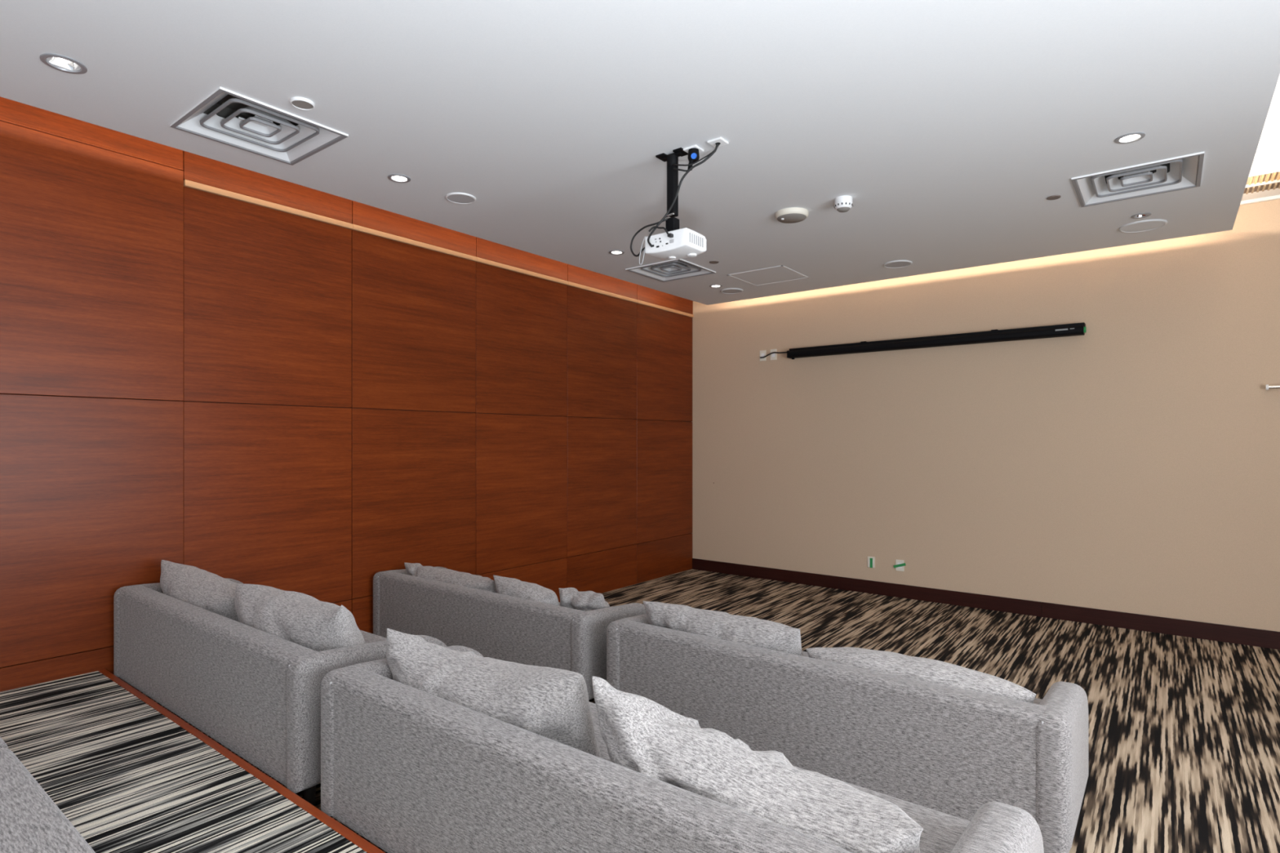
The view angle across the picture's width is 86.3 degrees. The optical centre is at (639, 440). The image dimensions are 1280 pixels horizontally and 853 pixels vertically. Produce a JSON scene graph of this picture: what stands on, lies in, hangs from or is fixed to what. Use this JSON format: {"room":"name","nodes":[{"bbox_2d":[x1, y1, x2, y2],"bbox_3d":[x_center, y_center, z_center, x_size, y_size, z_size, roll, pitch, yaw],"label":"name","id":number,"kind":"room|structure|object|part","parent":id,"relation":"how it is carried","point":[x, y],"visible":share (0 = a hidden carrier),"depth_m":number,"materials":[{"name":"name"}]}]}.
{"room":"home theater room","nodes":[
{"label":"home theater room","id":0,"kind":"room"},
{"bbox_2d":[0,96,693,692],"bbox_3d":[-2.475,-0.150,4.992,0.136,3.680,10.469,0,0,38],"label":"wall","id":1,"kind":"structure","parent":0,"point":[224,370],"depth_m":4.86,"materials":[{"name":"brown wood"}]},
{"bbox_3d":[-3.275,1.454,3.882,0.034,0.468,1.181,0,0,38],"label":"panel","id":2,"kind":"part","parent":1,"relation":"part of","materials":[{"name":"brown wood"}]},
{"bbox_3d":[-3.277,-1.860,3.884,0.028,0.256,1.181,0,0,38],"label":"panel","id":3,"kind":"part","parent":1,"relation":"part of","materials":[{"name":"brown wood"}]},
{"bbox_3d":[-3.275,-0.986,3.882,0.034,1.461,1.181,0,0,38],"label":"panel","id":4,"kind":"part","parent":1,"relation":"part of","materials":[{"name":"brown wood"}]},
{"bbox_3d":[-3.275,0.482,3.882,0.034,1.467,1.181,0,0,38],"label":"panel","id":5,"kind":"part","parent":1,"relation":"part of","materials":[{"name":"brown wood"}]},
{"bbox_3d":[-2.567,-1.827,4.802,0.028,0.321,1.133,0,0,38],"label":"panel","id":6,"kind":"part","parent":1,"relation":"part of","materials":[{"name":"brown wood"}]},
{"bbox_3d":[-2.569,-0.940,4.804,0.022,1.369,1.133,0,0,38],"label":"panel","id":7,"kind":"part","parent":1,"relation":"part of","materials":[{"name":"brown wood"}]},
{"bbox_3d":[-2.569,0.482,4.804,0.022,1.467,1.133,0,0,38],"label":"panel","id":8,"kind":"part","parent":1,"relation":"part of","materials":[{"name":"brown wood"}]},
{"bbox_3d":[-2.569,1.454,4.804,0.022,0.468,1.133,0,0,38],"label":"panel","id":9,"kind":"part","parent":1,"relation":"part of","materials":[{"name":"brown wood"}]},
{"bbox_3d":[-1.858,1.454,5.723,0.022,0.468,1.184,0,0,38],"label":"panel","id":10,"kind":"part","parent":1,"relation":"part of","materials":[{"name":"brown wood"}]},
{"bbox_3d":[-1.858,-0.940,5.723,0.022,1.369,1.184,0,0,38],"label":"panel","id":11,"kind":"part","parent":1,"relation":"part of","materials":[{"name":"brown wood"}]},
{"bbox_3d":[-1.855,-1.827,5.722,0.028,0.321,1.184,0,0,38],"label":"panel","id":12,"kind":"part","parent":1,"relation":"part of","materials":[{"name":"brown wood"}]},
{"bbox_3d":[-1.858,0.482,5.723,0.022,1.467,1.184,0,0,38],"label":"panel","id":13,"kind":"part","parent":1,"relation":"part of","materials":[{"name":"brown wood"}]},
{"bbox_3d":[-1.129,-1.827,6.662,0.028,0.321,1.185,0,0,38],"label":"panel","id":14,"kind":"part","parent":1,"relation":"part of","materials":[{"name":"brown wood"}]},
{"bbox_3d":[-1.131,-0.940,6.664,0.022,1.369,1.185,0,0,38],"label":"panel","id":15,"kind":"part","parent":1,"relation":"part of","materials":[{"name":"brown wood"}]},
{"bbox_3d":[-1.131,0.482,6.664,0.022,1.467,1.185,0,0,38],"label":"panel","id":16,"kind":"part","parent":1,"relation":"part of","materials":[{"name":"brown wood"}]},
{"bbox_3d":[-1.131,1.454,6.664,0.022,0.468,1.185,0,0,38],"label":"panel","id":17,"kind":"part","parent":1,"relation":"part of","materials":[{"name":"brown wood"}]},
{"bbox_3d":[-0.404,-1.827,7.598,0.028,0.321,1.174,0,0,38],"label":"panel","id":18,"kind":"part","parent":1,"relation":"part of","materials":[{"name":"brown wood"}]},
{"bbox_3d":[-0.407,-0.940,7.600,0.022,1.369,1.174,0,0,38],"label":"panel","id":19,"kind":"part","parent":1,"relation":"part of","materials":[{"name":"brown wood"}]},
{"bbox_3d":[-0.407,0.482,7.600,0.022,1.467,1.174,0,0,38],"label":"panel","id":20,"kind":"part","parent":1,"relation":"part of","materials":[{"name":"brown wood"}]},
{"bbox_3d":[-0.407,1.454,7.600,0.022,0.468,1.174,0,0,38],"label":"panel","id":21,"kind":"part","parent":1,"relation":"part of","materials":[{"name":"brown wood"}]},
{"bbox_3d":[0.320,1.454,8.539,0.022,0.468,1.193,0,0,38],"label":"panel","id":22,"kind":"part","parent":1,"relation":"part of","materials":[{"name":"brown wood"}]},
{"bbox_3d":[0.320,-0.940,8.539,0.022,1.369,1.193,0,0,38],"label":"panel","id":23,"kind":"part","parent":1,"relation":"part of","materials":[{"name":"brown wood"}]},
{"bbox_3d":[0.320,0.482,8.539,0.022,1.467,1.193,0,0,38],"label":"panel","id":24,"kind":"part","parent":1,"relation":"part of","materials":[{"name":"brown wood"}]},
{"bbox_3d":[0.322,-1.827,8.537,0.028,0.321,1.193,0,0,38],"label":"panel","id":25,"kind":"part","parent":1,"relation":"part of","materials":[{"name":"brown wood"}]},
{"bbox_2d":[0,0,1279,305],"bbox_3d":[-0.121,-1.724,3.235,4.970,0.048,9.570,0,0,38],"label":"ceiling","id":26,"kind":"structure","parent":0,"point":[949,127],"depth_m":3.49,"materials":[{"name":"paint"}]},
{"bbox_2d":[40,53,87,74],"bbox_3d":[-2.594,-1.726,3.074,0.164,0.067,0.164,0,0,38],"label":"recessed light","id":27,"kind":"object","parent":26,"relation":"in","point":[43,56],"visible":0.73,"depth_m":3.08,"materials":[{"name":"grey metal"}]},
{"bbox_3d":[-2.594,-1.731,3.074,0.044,0.038,0.044,0,0,38],"label":"bulb","id":28,"kind":"part","parent":27,"relation":"part of","materials":[{"name":"white glass"}]},
{"bbox_2d":[169,86,348,164],"bbox_3d":[-2.074,-1.774,3.731,0.650,0.171,0.650,0,0,38],"label":"ceiling vent","id":29,"kind":"object","parent":26,"relation":"in","point":[227,117],"visible":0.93,"depth_m":3.78,"materials":[{"name":"white metal"}]},
{"bbox_3d":[-2.074,-1.695,3.731,0.650,0.010,0.650,0,0,38],"label":"frame","id":30,"kind":"part","parent":29,"relation":"part of","materials":[{"name":"white metal"}]},
{"bbox_3d":[-2.074,-1.748,3.731,0.091,0.004,0.091,0,0,38],"label":"plate","id":31,"kind":"part","parent":29,"relation":"part of","materials":[{"name":"white metal"}]},
{"bbox_2d":[290,97,314,110],"bbox_3d":[-1.694,-1.693,3.428,0.110,0.014,0.110,0,0,38],"label":"cap","id":32,"kind":"object","parent":26,"relation":"attached to","point":[301,103],"visible":1,"depth_m":3.42,"materials":[{"name":"white plastic"}]},
{"bbox_2d":[387,173,410,182],"bbox_3d":[-1.557,-1.726,4.415,0.140,0.067,0.140,0,0,38],"label":"recessed light","id":33,"kind":"object","parent":26,"relation":"in","point":[400,178],"visible":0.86,"depth_m":4.42,"materials":[{"name":"grey"}]},
{"bbox_3d":[-1.557,-1.704,4.415,0.091,0.005,0.091,0,0,38],"label":"bulb","id":34,"kind":"part","parent":33,"relation":"part of","materials":[{"name":"white glass"}]},
{"bbox_2d":[445,192,475,204],"bbox_3d":[-1.252,-1.695,4.773,0.206,0.010,0.206,0,0,38],"label":"ceiling speaker","id":35,"kind":"object","parent":26,"relation":"attached to","point":[456,197],"visible":1,"depth_m":4.75,"materials":[{"name":"white plastic"}]},
{"bbox_2d":[608,249,624,254],"bbox_3d":[-0.210,-1.726,6.149,0.140,0.067,0.140,0,0,38],"label":"recessed light","id":36,"kind":"object","parent":26,"relation":"in","point":[614,251],"visible":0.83,"depth_m":6.14,"materials":[{"name":"grey"}]},
{"bbox_2d":[625,258,715,281],"bbox_3d":[0.310,-1.774,6.808,0.650,0.171,0.650,0,0,38],"label":"ceiling vent","id":37,"kind":"object","parent":26,"relation":"in","point":[678,268],"visible":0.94,"depth_m":6.88,"materials":[{"name":"white metal"}]},
{"bbox_3d":[0.310,-1.695,6.808,0.650,0.010,0.650,0,0,38],"label":"frame","id":38,"kind":"part","parent":37,"relation":"part of","materials":[{"name":"white metal"}]},
{"bbox_2d":[655,147,688,231],"bbox_3d":[0.193,-1.455,4.042,0.186,0.490,0.102,0,0,38],"label":"mount","id":39,"kind":"object","parent":26,"relation":"attached to","point":[672,224],"visible":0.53,"depth_m":4.02,"materials":[{"name":"black metal"}]},
{"bbox_3d":[0.193,-1.690,4.042,0.184,0.020,0.090,0,0,38],"label":"ceiling plate","id":40,"kind":"part","parent":39,"relation":"part of","materials":[{"name":"black metal"}]},
{"bbox_2d":[644,227,706,259],"bbox_3d":[0.211,-1.147,4.024,0.297,0.120,0.280,0,0,38],"label":"projector","id":41,"kind":"object","parent":39,"relation":"hanging from","point":[685,242],"visible":1,"depth_m":3.95,"materials":[{"name":"white plastic"}]},
{"bbox_2d":[639,235,645,265],"bbox_3d":[0.014,-1.126,4.037,0.045,0.170,0.015,0,0,17],"label":"cable","id":42,"kind":"object","parent":41,"relation":"hanging from","point":[645,236],"visible":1,"depth_m":4.03,"materials":[{"name":"grey plastic"}]},
{"bbox_2d":[630,217,667,256],"bbox_3d":[0.041,-1.210,4.060,0.253,0.210,0.063,0,0,27],"label":"cable","id":43,"kind":"object","parent":41,"relation":"attached to","point":[666,219],"visible":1,"depth_m":4.08,"materials":[{"name":"black plastic"}]},
{"bbox_2d":[648,226,668,234],"bbox_3d":[0.112,-1.214,3.947,0.153,0.072,0.028,0,0,44],"label":"cable","id":44,"kind":"object","parent":41,"relation":"on","point":[653,227],"visible":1,"depth_m":3.96,"materials":[{"name":"black plastic"}]},
{"bbox_2d":[683,144,703,152],"bbox_3d":[0.312,-1.694,3.975,0.090,0.013,0.090,0,0,38],"label":"cable plate","id":45,"kind":"object","parent":26,"relation":"attached to","point":[686,149],"visible":0.65,"depth_m":3.95,"materials":[{"name":"white plastic"}]},
{"bbox_2d":[687,147,699,170],"bbox_3d":[0.310,-1.630,3.957,0.073,0.116,0.079,0,0,38],"label":"plug","id":46,"kind":"object","parent":45,"relation":"attached to","point":[693,153],"visible":0.86,"depth_m":3.94,"materials":[{"name":"black plastic"}]},
{"bbox_2d":[673,168,687,171],"bbox_3d":[0.238,-1.578,3.966,0.103,0.042,0.034,0,0,26],"label":"cable","id":47,"kind":"object","parent":46,"relation":"attached to","point":[677,169],"visible":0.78,"depth_m":3.95,"materials":[{"name":"black plastic"}]},
{"bbox_2d":[709,260,719,263],"bbox_3d":[0.703,-1.696,6.481,0.090,0.008,0.090,0,0,38],"label":"cap","id":48,"kind":"object","parent":26,"relation":"attached to","point":[712,261],"visible":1,"depth_m":6.48,"materials":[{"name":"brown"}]},
{"bbox_2d":[709,284,722,288],"bbox_3d":[0.833,-1.726,7.485,0.140,0.067,0.140,0,0,38],"label":"recessed light","id":49,"kind":"object","parent":26,"relation":"in","point":[715,286],"visible":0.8,"depth_m":7.50,"materials":[{"name":"grey"}]},
{"bbox_2d":[706,137,728,147],"bbox_3d":[0.442,-1.694,3.874,0.090,0.013,0.090,0,0,38],"label":"cable plate","id":50,"kind":"object","parent":26,"relation":"attached to","point":[720,140],"visible":0.92,"depth_m":3.86,"materials":[{"name":"white plastic"}]},
{"bbox_2d":[647,142,718,246],"bbox_3d":[0.244,-1.410,3.933,0.422,0.554,0.056,0,0,21],"label":"cable","id":51,"kind":"object","parent":50,"relation":"hanging from","point":[717,144],"visible":1,"depth_m":3.93,"materials":[{"name":"black plastic"}]},
{"bbox_2d":[672,143,719,165],"bbox_3d":[0.314,-1.633,3.918,0.287,0.110,0.046,0,0,25],"label":"cable","id":52,"kind":"object","parent":50,"relation":"attached to","point":[704,157],"visible":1,"depth_m":3.90,"materials":[{"name":"black plastic"}]},
{"bbox_2d":[720,288,742,293],"bbox_3d":[1.038,-1.694,7.718,0.250,0.012,0.250,0,0,38],"label":"ceiling speaker","id":53,"kind":"object","parent":26,"relation":"attached to","point":[728,291],"visible":1,"depth_m":7.70,"materials":[{"name":"paint"}]},
{"bbox_2d":[727,265,808,285],"bbox_3d":[1.324,-1.698,7.041,0.620,0.005,0.620,0,0,38],"label":"access hatch","id":54,"kind":"object","parent":26,"relation":"attached to","point":[780,273],"visible":1,"depth_m":7.03,"materials":[{"name":"white paint"}]},
{"bbox_2d":[774,207,808,223],"bbox_3d":[1.131,-1.673,5.092,0.244,0.053,0.244,0,0,38],"label":"smoke detector","id":55,"kind":"object","parent":26,"relation":"attached to","point":[791,215],"visible":1,"depth_m":5.03,"materials":[{"name":"beige plastic"}]},
{"bbox_2d":[834,195,853,212],"bbox_3d":[1.427,-1.656,4.787,0.125,0.088,0.122,0,0,38],"label":"detector","id":56,"kind":"object","parent":26,"relation":"attached to","point":[842,203],"visible":1,"depth_m":4.74,"materials":[{"name":"white plastic"}]},
{"bbox_2d":[883,260,912,268],"bbox_3d":[2.471,-1.694,6.546,0.260,0.012,0.260,0,0,38],"label":"ceiling speaker","id":57,"kind":"object","parent":26,"relation":"attached to","point":[895,264],"visible":1,"depth_m":6.53,"materials":[{"name":"paint"}]},
{"bbox_2d":[1046,195,1060,199],"bbox_3d":[2.885,-1.696,4.760,0.084,0.008,0.084,0,0,38],"label":"cap","id":58,"kind":"object","parent":26,"relation":"attached to","point":[1053,197],"visible":1,"depth_m":4.76,"materials":[{"name":"brown"}]},
{"bbox_2d":[1114,132,1145,143],"bbox_3d":[2.745,-1.726,3.825,0.140,0.067,0.140,0,0,38],"label":"recessed light","id":59,"kind":"object","parent":26,"relation":"in","point":[1135,136],"visible":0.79,"depth_m":3.83,"materials":[{"name":"grey"}]},
{"bbox_3d":[2.745,-1.704,3.825,0.091,0.005,0.091,0,0,38],"label":"bulb","id":60,"kind":"part","parent":59,"relation":"part of","materials":[{"name":"white glass"}]},
{"bbox_2d":[1071,151,1204,207],"bbox_3d":[3.254,-1.774,4.474,0.664,0.171,0.664,0,0,38],"label":"ceiling vent","id":61,"kind":"object","parent":26,"relation":"in","point":[1181,172],"visible":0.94,"depth_m":4.53,"materials":[{"name":"white metal"}]},
{"bbox_3d":[3.254,-1.695,4.474,0.664,0.010,0.664,0,0,38],"label":"frame","id":62,"kind":"part","parent":61,"relation":"part of","materials":[{"name":"white metal"}]},
{"bbox_2d":[1131,212,1151,218],"bbox_3d":[3.776,-1.726,5.145,0.124,0.067,0.124,0,0,38],"label":"recessed light","id":63,"kind":"object","parent":26,"relation":"in","point":[1140,215],"visible":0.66,"depth_m":5.16,"materials":[{"name":"grey metal"}]},
{"bbox_2d":[1118,218,1167,232],"bbox_3d":[3.968,-1.694,5.389,0.310,0.012,0.310,0,0,38],"label":"ceiling speaker","id":64,"kind":"object","parent":26,"relation":"attached to","point":[1148,224],"visible":1,"depth_m":5.37,"materials":[{"name":"paint"}]},
{"bbox_2d":[182,75,1279,200],"bbox_3d":[0.677,-2.040,2.478,8.200,0.100,10.589,0,0,38],"label":"ceiling","id":65,"kind":"structure","parent":0,"point":[1267,157],"depth_m":4.64,"materials":[{"name":"paint"}]},
{"bbox_2d":[1243,168,1279,195],"bbox_3d":[5.515,-1.981,4.679,2.600,0.018,0.510,0,0,38],"label":"ceiling vent","id":66,"kind":"object","parent":65,"relation":"in","point":[1269,180],"visible":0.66,"depth_m":5.23,"materials":[{"name":"metal"}]},
{"bbox_2d":[588,568,1279,852],"bbox_3d":[0.677,1.740,2.478,8.200,0.100,10.589,0,0,38],"label":"floor","id":67,"kind":"structure","parent":0,"point":[1184,731],"depth_m":4.75,"materials":[{"name":"carpet"}]},
{"bbox_2d":[0,669,385,852],"bbox_3d":[-1.248,1.517,-0.011,7.960,0.346,4.056,0,0,38],"label":"platform","id":68,"kind":"object","parent":67,"relation":"on","point":[130,775],"visible":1,"depth_m":2.70,"materials":[{"name":"carpet"}]},
{"bbox_2d":[0,737,95,852],"bbox_3d":[-2.064,1.012,1.663,2.900,0.665,0.795,0,0,38],"label":"sofa","id":69,"kind":"object","parent":68,"relation":"on","point":[31,822],"visible":1,"depth_m":1.58,"materials":[{"name":"grey fabric"}]},
{"bbox_2d":[0,737,8,749],"bbox_3d":[-2.538,0.953,2.124,1.309,0.164,0.645,0,0,38],"label":"pillow","id":70,"kind":"object","parent":69,"relation":"on","point":[2,744],"depth_m":1.98,"materials":[{"name":"grey fabric"}]},
{"bbox_2d":[138,690,386,852],"bbox_3d":[0.259,1.605,1.936,7.960,0.171,0.910,0,0,38],"label":"platform","id":71,"kind":"object","parent":67,"relation":"on","point":[317,800],"depth_m":2.97,"materials":[{"name":"wood"}]},
{"bbox_2d":[113,577,446,806],"bbox_3d":[-1.958,1.188,3.622,2.260,0.665,0.795,0,0,38],"label":"sofa","id":72,"kind":"object","parent":71,"relation":"on","point":[256,693],"visible":0.6,"depth_m":3.03,"materials":[{"name":"grey fabric"}]},
{"bbox_3d":[-2.812,1.110,4.255,0.135,0.510,0.750,0,0,38],"label":"arm","id":73,"kind":"part","parent":72,"relation":"part of","materials":[{"name":"grey fabric"}]},
{"bbox_2d":[160,560,238,622],"bbox_3d":[-2.444,0.880,3.852,0.981,0.330,0.276,0,0,37],"label":"cushion","id":74,"kind":"object","parent":72,"relation":"on","point":[193,585],"visible":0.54,"depth_m":3.74,"materials":[{"name":"grey fabric"}]},
{"bbox_3d":[-2.153,1.110,3.370,2.076,0.510,0.142,0,0,38],"label":"backrest","id":75,"kind":"part","parent":72,"relation":"part of","materials":[{"name":"grey fabric"}]},
{"bbox_2d":[234,583,365,651],"bbox_3d":[-1.619,0.863,3.219,1.062,0.362,0.296,0,0,38],"label":"cushion","id":76,"kind":"object","parent":72,"relation":"on","point":[303,620],"visible":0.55,"depth_m":3.03,"materials":[{"name":"grey fabric"}]},
{"bbox_3d":[-1.322,1.442,2.729,0.052,0.155,0.052,0,0,38],"label":"leg","id":77,"kind":"part","parent":72,"relation":"part of","materials":[{"name":"black"}]},
{"bbox_3d":[-1.131,1.110,2.954,0.135,0.510,0.750,0,0,38],"label":"arm","id":78,"kind":"part","parent":72,"relation":"part of","materials":[{"name":"grey fabric"}]},
{"bbox_2d":[360,630,386,643],"bbox_3d":[-1.519,1.128,3.377,0.989,0.164,0.645,0,0,38],"label":"seat cushion","id":79,"kind":"object","parent":72,"relation":"on","point":[369,637],"depth_m":3.62,"materials":[{"name":"grey fabric"}]},
{"bbox_2d":[320,645,1044,852],"bbox_3d":[-0.068,1.188,2.160,2.260,0.665,0.795,0,0,38],"label":"sofa","id":80,"kind":"object","parent":71,"relation":"on","point":[405,768],"visible":0.63,"depth_m":1.95,"materials":[{"name":"grey fabric"}]},
{"bbox_3d":[-0.922,1.110,2.792,0.135,0.510,0.750,0,0,38],"label":"arm","id":81,"kind":"part","parent":80,"relation":"part of","materials":[{"name":"grey fabric"}]},
{"bbox_2d":[386,628,600,758],"bbox_3d":[-0.555,0.873,2.413,1.050,0.342,0.294,0,0,37],"label":"cushion","id":82,"kind":"object","parent":80,"relation":"on","point":[553,704],"visible":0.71,"depth_m":2.21,"materials":[{"name":"grey fabric"}]},
{"bbox_3d":[-0.262,1.110,1.908,2.076,0.510,0.142,0,0,38],"label":"backrest","id":83,"kind":"part","parent":80,"relation":"part of","materials":[{"name":"grey fabric"}]},
{"bbox_2d":[588,702,611,761],"bbox_3d":[-0.415,1.128,2.524,0.989,0.164,0.645,0,0,38],"label":"seat cushion","id":84,"kind":"object","parent":80,"relation":"on","point":[602,747],"depth_m":2.43,"materials":[{"name":"grey fabric"}]},
{"bbox_2d":[591,676,923,852],"bbox_3d":[0.269,0.868,1.787,0.924,0.351,0.290,0,0,35],"label":"cushion","id":85,"kind":"object","parent":80,"relation":"on","point":[639,734],"visible":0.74,"depth_m":1.74,"materials":[{"name":"grey fabric"}]},
{"bbox_2d":[792,765,970,852],"bbox_3d":[0.372,1.128,1.915,0.989,0.164,0.645,0,0,38],"label":"seat cushion","id":86,"kind":"object","parent":80,"relation":"on","point":[941,832],"depth_m":1.86,"materials":[{"name":"grey fabric"}]},
{"bbox_3d":[0.759,1.110,1.492,0.135,0.510,0.750,0,0,38],"label":"arm","id":87,"kind":"part","parent":80,"relation":"part of","materials":[{"name":"grey fabric"}]},
{"bbox_2d":[373,566,646,700],"bbox_3d":[-0.970,1.357,4.957,2.250,0.665,0.795,0,0,38],"label":"sofa","id":88,"kind":"object","parent":67,"relation":"on","point":[498,626],"visible":0.64,"depth_m":4.44,"materials":[{"name":"grey fabric"}]},
{"bbox_3d":[-1.821,1.280,5.586,0.135,0.510,0.750,0,0,38],"label":"arm","id":89,"kind":"part","parent":88,"relation":"part of","materials":[{"name":"grey fabric"}]},
{"bbox_2d":[404,562,497,593],"bbox_3d":[-1.404,1.087,5.107,1.072,0.256,0.230,0,0,39],"label":"cushion","id":90,"kind":"object","parent":88,"relation":"on","point":[446,575],"visible":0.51,"depth_m":5.01,"materials":[{"name":"grey fabric"}]},
{"bbox_3d":[-1.165,1.280,4.705,2.066,0.510,0.142,0,0,38],"label":"backrest","id":91,"kind":"part","parent":88,"relation":"part of","materials":[{"name":"grey fabric"}]},
{"bbox_2d":[493,574,559,605],"bbox_3d":[-0.747,1.070,4.592,0.562,0.291,0.217,0,0,37],"label":"cushion","id":92,"kind":"object","parent":88,"relation":"on","point":[513,587],"visible":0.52,"depth_m":4.51,"materials":[{"name":"grey fabric"}]},
{"bbox_2d":[558,587,609,611],"bbox_3d":[-0.355,1.094,4.460,0.384,0.247,0.217,0,0,40],"label":"cushion","id":93,"kind":"object","parent":88,"relation":"on","point":[570,597],"visible":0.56,"depth_m":4.38,"materials":[{"name":"grey fabric"}]},
{"bbox_3d":[-0.148,1.280,4.292,0.135,0.510,0.750,0,0,38],"label":"arm","id":94,"kind":"part","parent":88,"relation":"part of","materials":[{"name":"grey fabric"}]},
{"bbox_2d":[606,613,1088,852],"bbox_3d":[0.924,1.357,3.492,2.250,0.665,0.795,0,0,38],"label":"sofa","id":95,"kind":"object","parent":67,"relation":"on","point":[949,750],"visible":0.81,"depth_m":2.93,"materials":[{"name":"grey fabric"}]},
{"bbox_3d":[0.074,1.280,4.121,0.135,0.510,0.750,0,0,38],"label":"arm","id":96,"kind":"part","parent":95,"relation":"part of","materials":[{"name":"grey fabric"}]},
{"bbox_2d":[642,600,803,656],"bbox_3d":[0.440,1.065,3.683,0.970,0.299,0.243,0,0,38],"label":"cushion","id":97,"kind":"object","parent":95,"relation":"on","point":[752,631],"visible":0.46,"depth_m":3.56,"materials":[{"name":"grey fabric"}]},
{"bbox_2d":[802,651,808,657],"bbox_3d":[0.579,1.298,3.854,0.984,0.164,0.645,0,0,38],"label":"seat cushion","id":98,"kind":"object","parent":95,"relation":"on","point":[805,654],"depth_m":3.89,"materials":[{"name":"grey fabric"}]},
{"bbox_2d":[805,647,1035,703],"bbox_3d":[1.228,1.095,3.083,0.991,0.246,0.241,0,0,37],"label":"cushion","id":99,"kind":"object","parent":95,"relation":"on","point":[933,671],"visible":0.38,"depth_m":2.99,"materials":[{"name":"grey fabric"}]},
{"bbox_2d":[1033,697,1042,704],"bbox_3d":[1.362,1.298,3.248,0.984,0.164,0.645,0,0,38],"label":"seat cushion","id":100,"kind":"object","parent":95,"relation":"on","point":[1037,701],"depth_m":3.18,"materials":[{"name":"grey fabric"}]},
{"bbox_3d":[1.747,1.280,2.827,0.135,0.510,0.750,0,0,38],"label":"arm","id":101,"kind":"part","parent":95,"relation":"part of","materials":[{"name":"grey fabric"}]},
{"bbox_2d":[691,199,1279,631],"bbox_3d":[3.880,-0.150,6.619,8.200,3.680,0.120,0,0,38],"label":"wall","id":102,"kind":"structure","parent":0,"point":[1131,464],"depth_m":6.62,"materials":[{"name":"beige paint"}]},
{"bbox_2d":[760,350,766,360],"bbox_3d":[1.506,-1.046,8.371,0.086,0.128,0.012,0,0,38],"label":"wall plate","id":103,"kind":"object","parent":102,"relation":"attached to","point":[762,353],"visible":1,"depth_m":8.36,"materials":[{"name":"beige plastic"}]},
{"bbox_2d":[770,348,777,359],"bbox_3d":[1.620,-1.048,8.283,0.084,0.131,0.012,0,0,38],"label":"wall plate","id":104,"kind":"object","parent":102,"relation":"attached to","point":[774,356],"visible":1,"depth_m":8.27,"materials":[{"name":"beige plastic"}]},
{"bbox_2d":[867,556,875,568],"bbox_3d":[2.558,1.343,7.556,0.078,0.122,0.014,0,0,38],"label":"wall plate","id":105,"kind":"object","parent":102,"relation":"attached to","point":[871,560],"visible":1,"depth_m":7.55,"materials":[{"name":"beige plastic"}]},
{"bbox_2d":[893,559,906,571],"bbox_3d":[2.803,1.344,7.367,0.134,0.120,0.014,0,0,38],"label":"wall plate","id":106,"kind":"object","parent":102,"relation":"attached to","point":[900,565],"visible":1,"depth_m":7.36,"materials":[{"name":"beige plastic"}]},
{"bbox_2d":[786,322,1086,359],"bbox_3d":[2.936,-1.030,7.177,2.948,0.144,0.151,0,0,38],"label":"projector screen","id":107,"kind":"object","parent":102,"relation":"attached to","point":[1072,329],"visible":1,"depth_m":6.96,"materials":[{"name":"black metal"}]},
{"bbox_2d":[760,351,786,358],"bbox_3d":[1.622,-1.043,8.224,0.020,0.061,0.420,0,0,-44],"label":"cable","id":108,"kind":"object","parent":107,"relation":"attached to","point":[772,352],"visible":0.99,"depth_m":8.23,"materials":[{"name":"black plastic"}]},
{"bbox_2d":[692,558,1279,649],"bbox_3d":[3.839,1.619,6.566,7.958,0.143,0.014,0,0,38],"label":"baseboard","id":109,"kind":"structure","parent":102,"relation":"attached to","point":[1183,628],"depth_m":6.66,"materials":[{"name":"brown wood"}]},
{"bbox_2d":[1240,194,1279,204],"bbox_3d":[5.795,-1.975,5.042,3.000,0.030,0.030,0,0,38],"label":"trim","id":110,"kind":"structure","parent":102,"relation":"attached to","point":[1275,197],"depth_m":5.58,"materials":[{"name":"paint"}]},
{"bbox_2d":[1265,384,1279,390],"bbox_3d":[5.450,-0.435,5.276,0.912,0.044,0.082,0,0,38],"label":"wall rail","id":111,"kind":"object","parent":102,"relation":"attached to","point":[1268,387],"visible":1,"depth_m":5.51,"materials":[{"name":"silver metal"}]}
]}

